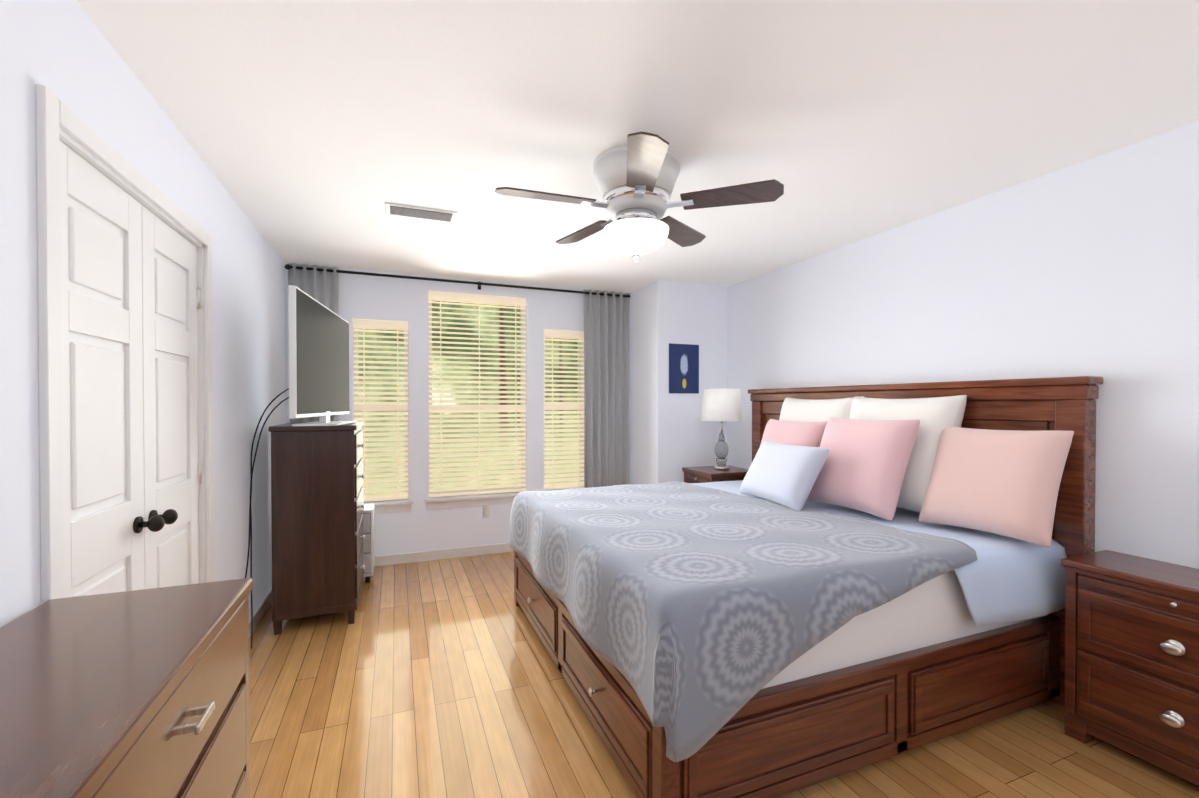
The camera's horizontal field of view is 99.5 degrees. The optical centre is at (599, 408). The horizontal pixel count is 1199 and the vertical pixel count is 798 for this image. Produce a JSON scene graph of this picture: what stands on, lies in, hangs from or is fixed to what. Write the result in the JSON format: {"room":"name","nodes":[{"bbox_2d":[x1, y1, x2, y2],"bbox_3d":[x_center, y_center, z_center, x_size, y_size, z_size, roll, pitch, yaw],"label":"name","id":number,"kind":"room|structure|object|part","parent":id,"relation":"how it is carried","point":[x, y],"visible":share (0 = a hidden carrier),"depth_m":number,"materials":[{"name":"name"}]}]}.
{"room":"bedroom","nodes":[
{"label":"bedroom","id":0,"kind":"room"},
{"bbox_2d":[0,0,285,626],"bbox_3d":[-1.529,0.118,1.476,0.140,2.440,5.600,0,1,-22],"label":"wall","id":1,"kind":"structure","parent":0,"point":[63,51],"depth_m":1.58,"materials":[{"name":"white paint"}]},
{"bbox_2d":[59,140,164,597],"bbox_3d":[-1.473,0.309,1.533,0.109,2.034,0.536,0,1,-22],"label":"closet door","id":2,"kind":"structure","parent":1,"relation":"in","point":[104,523],"depth_m":1.52,"materials":[{"name":"white wood"}]},
{"bbox_2d":[36,84,214,603],"bbox_3d":[-1.632,0.276,1.760,0.158,2.120,1.200,0,1,-22],"label":"door frame","id":3,"kind":"structure","parent":1,"relation":"attached to","point":[54,112],"depth_m":1.27,"materials":[{"name":"white wood"}]},
{"bbox_2d":[141,204,201,588],"bbox_3d":[-1.674,0.304,2.034,0.109,2.034,0.536,0,1,-22],"label":"closet door","id":4,"kind":"structure","parent":1,"relation":"in","point":[171,300],"depth_m":1.99,"materials":[{"name":"white wood"}]},
{"bbox_2d":[249,588,271,637],"bbox_3d":[-2.112,1.280,3.150,0.012,0.085,1.720,0,1,-22],"label":"baseboard","id":5,"kind":"structure","parent":1,"relation":"attached to","point":[262,609],"depth_m":3.18,"materials":[{"name":"white"}]},
{"bbox_2d":[285,264,583,555],"bbox_3d":[-1.105,0.089,4.562,2.940,2.440,0.185,0,1,-22],"label":"wall","id":6,"kind":"structure","parent":0,"point":[419,519],"depth_m":4.37,"materials":[{"name":"white paint"}]},
{"bbox_2d":[353,318,407,501],"bbox_3d":[-1.829,0.018,4.257,0.422,1.507,0.062,0,1,-22],"label":"window blind","id":7,"kind":"object","parent":6,"relation":"attached to","point":[380,325],"visible":0.88,"depth_m":4.26,"materials":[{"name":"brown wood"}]},
{"bbox_2d":[374,543,513,566],"bbox_3d":[-1.085,1.267,4.524,2.940,0.085,0.012,0,1,-22],"label":"baseboard","id":8,"kind":"structure","parent":6,"relation":"attached to","point":[382,560],"depth_m":4.40,"materials":[{"name":"white"}]},
{"bbox_2d":[285,264,629,297],"bbox_3d":[-1.067,-1.090,4.458,2.920,0.070,0.104,0,1,-22],"label":"curtain rod","id":9,"kind":"object","parent":6,"relation":"attached to","point":[288,267],"visible":0.92,"depth_m":4.33,"materials":[{"name":"black metal"}]},
{"bbox_2d":[287,263,338,422],"bbox_3d":[-2.232,0.087,3.970,0.353,2.405,0.069,0,1,-22],"label":"curtain","id":10,"kind":"object","parent":9,"relation":"hanging from","point":[321,287],"visible":0.19,"depth_m":3.98,"materials":[{"name":"grey fabric"}]},
{"bbox_2d":[584,289,629,487],"bbox_3d":[0.068,0.079,4.891,0.479,2.405,0.068,0,1,-22],"label":"curtain","id":11,"kind":"object","parent":9,"relation":"hanging from","point":[606,390],"visible":0.81,"depth_m":4.89,"materials":[{"name":"grey fabric"}]},
{"bbox_2d":[428,291,525,496],"bbox_3d":[-1.081,-0.123,4.555,0.857,1.783,0.062,0,1,-22],"label":"window blind","id":12,"kind":"object","parent":6,"relation":"attached to","point":[479,299],"visible":0.98,"depth_m":4.54,"materials":[{"name":"beige plastic"}]},
{"bbox_2d":[482,505,489,517],"bbox_3d":[-1.013,0.922,4.551,0.070,0.115,0.008,0,1,-22],"label":"electrical outlet plate","id":13,"kind":"object","parent":6,"relation":"attached to","point":[486,511],"visible":1,"depth_m":4.55,"materials":[{"name":"white plastic"}]},
{"bbox_2d":[544,329,583,489],"bbox_3d":[-0.334,0.012,4.855,0.422,1.507,0.062,0,1,-22],"label":"window blind","id":14,"kind":"object","parent":6,"relation":"attached to","point":[562,335],"visible":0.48,"depth_m":4.85,"materials":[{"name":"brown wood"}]},
{"bbox_2d":[75,0,1198,292],"bbox_3d":[0.240,-1.148,2.172,3.950,0.080,5.600,0,1,-22],"label":"ceiling","id":15,"kind":"structure","parent":0,"point":[317,132],"depth_m":1.87,"materials":[{"name":"white paint"}]},
{"bbox_2d":[385,202,457,222],"bbox_3d":[-1.013,-1.107,2.889,0.380,0.016,0.170,0,1,-22],"label":"ceiling vent","id":16,"kind":"object","parent":15,"relation":"in","point":[418,212],"visible":1,"depth_m":2.87,"materials":[{"name":"white metal"}]},
{"bbox_2d":[495,132,783,261],"bbox_3d":[0.126,-0.890,2.322,1.188,0.440,1.221,0,1,-22],"label":"fan","id":17,"kind":"object","parent":15,"relation":"hanging from","point":[636,176],"visible":1,"depth_m":2.21,"materials":[{"name":"silver metal"}]},
{"bbox_2d":[629,280,726,483],"bbox_3d":[0.709,0.085,4.970,0.730,2.440,0.775,0,1,-22],"label":"wall","id":18,"kind":"structure","parent":0,"point":[671,435],"depth_m":4.62,"materials":[{"name":"white paint"}]},
{"bbox_2d":[669,343,698,392],"bbox_3d":[0.760,-0.355,4.562,0.305,0.441,0.011,0,1,-22],"label":"poster","id":19,"kind":"object","parent":18,"relation":"attached to","point":[683,368],"visible":1,"depth_m":4.55,"materials":[{"name":"blue paper"}]},
{"bbox_2d":[249,552,1198,797],"bbox_3d":[0.240,1.361,2.196,3.950,0.060,5.600,0,1,-22],"label":"floor","id":20,"kind":"structure","parent":0,"point":[442,678],"depth_m":2.12,"materials":[{"name":"brown wood"}]},
{"bbox_2d":[0,578,252,797],"bbox_3d":[-0.814,0.907,0.531,0.439,0.880,1.684,0,1,-22],"label":"dresser","id":21,"kind":"object","parent":20,"relation":"on","point":[143,693],"visible":1,"depth_m":0.94,"materials":[{"name":"brown wood"}]},
{"bbox_2d":[268,422,364,634],"bbox_3d":[-1.815,0.711,3.349,0.486,1.220,0.700,0,1,-22],"label":"chest","id":22,"kind":"object","parent":20,"relation":"on","point":[317,508],"visible":0.98,"depth_m":3.03,"materials":[{"name":"brown wood"}]},
{"bbox_2d":[288,285,355,425],"bbox_3d":[-1.711,-0.266,3.180,0.302,0.734,1.213,0,1,-22],"label":"tv","id":23,"kind":"object","parent":22,"relation":"on","point":[318,341],"visible":1,"depth_m":2.94,"materials":[{"name":"white"}]},
{"bbox_2d":[244,388,288,578],"bbox_3d":[-1.841,0.423,2.933,0.344,1.205,0.197,0,1,-22],"label":"cord","id":24,"kind":"object","parent":23,"relation":"attached to","point":[251,480],"visible":0.75,"depth_m":2.86,"materials":[{"name":"black rubber"}]},
{"bbox_2d":[250,397,288,648],"bbox_3d":[-1.850,0.588,2.979,0.329,1.455,0.345,0,1,-22],"label":"cord","id":25,"kind":"object","parent":23,"relation":"attached to","point":[251,525],"visible":0.73,"depth_m":2.88,"materials":[{"name":"black rubber"}]},
{"bbox_2d":[362,504,374,582],"bbox_3d":[-1.910,1.038,3.857,0.355,0.555,0.272,0,1,-22],"label":"storage cart","id":26,"kind":"object","parent":20,"relation":"on","point":[368,533],"visible":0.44,"depth_m":3.80,"materials":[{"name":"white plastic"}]},
{"bbox_2d":[682,465,748,482],"bbox_3d":[1.033,0.920,4.429,0.505,0.780,0.459,0,1,-22],"label":"nightstand","id":27,"kind":"object","parent":20,"relation":"on","point":[703,474],"visible":0.21,"depth_m":4.28,"materials":[{"name":"brown wood"}]},
{"bbox_2d":[701,389,742,469],"bbox_3d":[1.063,0.181,4.421,0.360,0.696,0.360,0,1,-22],"label":"table lamp","id":28,"kind":"object","parent":27,"relation":"on","point":[721,406],"visible":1,"depth_m":4.29,"materials":[{"name":"white fabric"}]},
{"bbox_2d":[509,376,1103,797],"bbox_3d":[0.770,0.590,2.864,2.155,1.470,2.270,0,1,-22],"label":"bed","id":29,"kind":"object","parent":20,"relation":"on","point":[837,580],"visible":0.98,"depth_m":2.09,"materials":[{"name":"grey fabric"}]},
{"bbox_2d":[740,441,828,510],"bbox_3d":[1.112,0.395,3.117,0.300,0.364,0.658,0,1,-22],"label":"pillow","id":30,"kind":"object","parent":29,"relation":"on","point":[780,476],"depth_m":2.96,"materials":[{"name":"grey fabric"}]},
{"bbox_2d":[760,419,827,446],"bbox_3d":[1.273,0.320,3.439,0.264,0.507,0.580,0,1,-22],"label":"pillow","id":31,"kind":"object","parent":29,"relation":"on","point":[799,432],"depth_m":3.35,"materials":[{"name":"pink fabric"}]},
{"bbox_2d":[779,396,863,421],"bbox_3d":[1.455,0.239,3.469,0.280,0.670,0.730,0,1,-22],"label":"pillow","id":32,"kind":"object","parent":29,"relation":"on","point":[794,408],"depth_m":3.40,"materials":[{"name":"white fabric"}]},
{"bbox_2d":[806,417,919,520],"bbox_3d":[1.459,0.310,2.868,0.293,0.538,0.620,0,1,-22],"label":"pillow","id":33,"kind":"object","parent":29,"relation":"on","point":[870,469],"depth_m":2.71,"materials":[{"name":"pink fabric"}]},
{"bbox_3d":[0.781,0.783,2.870,1.960,0.375,1.980,0,1,-22],"label":"mattress","id":34,"kind":"part","parent":29,"relation":"part of","materials":[{"name":"white fabric"}]},
{"bbox_2d":[849,395,966,512],"bbox_3d":[1.684,0.244,2.897,0.280,0.670,0.730,0,1,-22],"label":"pillow","id":35,"kind":"object","parent":29,"relation":"on","point":[934,420],"depth_m":2.67,"materials":[{"name":"white fabric"}]},
{"bbox_2d":[919,426,1073,546],"bbox_3d":[1.821,0.333,2.366,0.324,0.502,0.580,0,1,-22],"label":"pillow","id":36,"kind":"object","parent":29,"relation":"on","point":[998,488],"depth_m":2.29,"materials":[{"name":"pink fabric"}]},
{"bbox_2d":[1060,550,1198,785],"bbox_3d":[2.150,0.975,1.833,0.360,0.720,0.659,0,1,-22],"label":"nightstand","id":37,"kind":"object","parent":20,"relation":"on","point":[1132,654],"visible":1,"depth_m":1.89,"materials":[{"name":"brown wood"}]},
{"bbox_2d":[727,121,1198,568],"bbox_3d":[2.127,0.108,2.597,0.140,2.440,4.965,0,1,-22],"label":"wall","id":38,"kind":"structure","parent":0,"point":[1089,267],"depth_m":2.38,"materials":[{"name":"white paint"}]},
{"label":"outside","id":39,"kind":"structure","parent":0,"visible":0},
{"bbox_2d":[358,300,577,494],"bbox_3d":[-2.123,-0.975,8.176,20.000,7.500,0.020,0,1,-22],"label":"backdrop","id":40,"kind":"structure","parent":39,"point":[457,350],"depth_m":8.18,"materials":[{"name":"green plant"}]}
]}

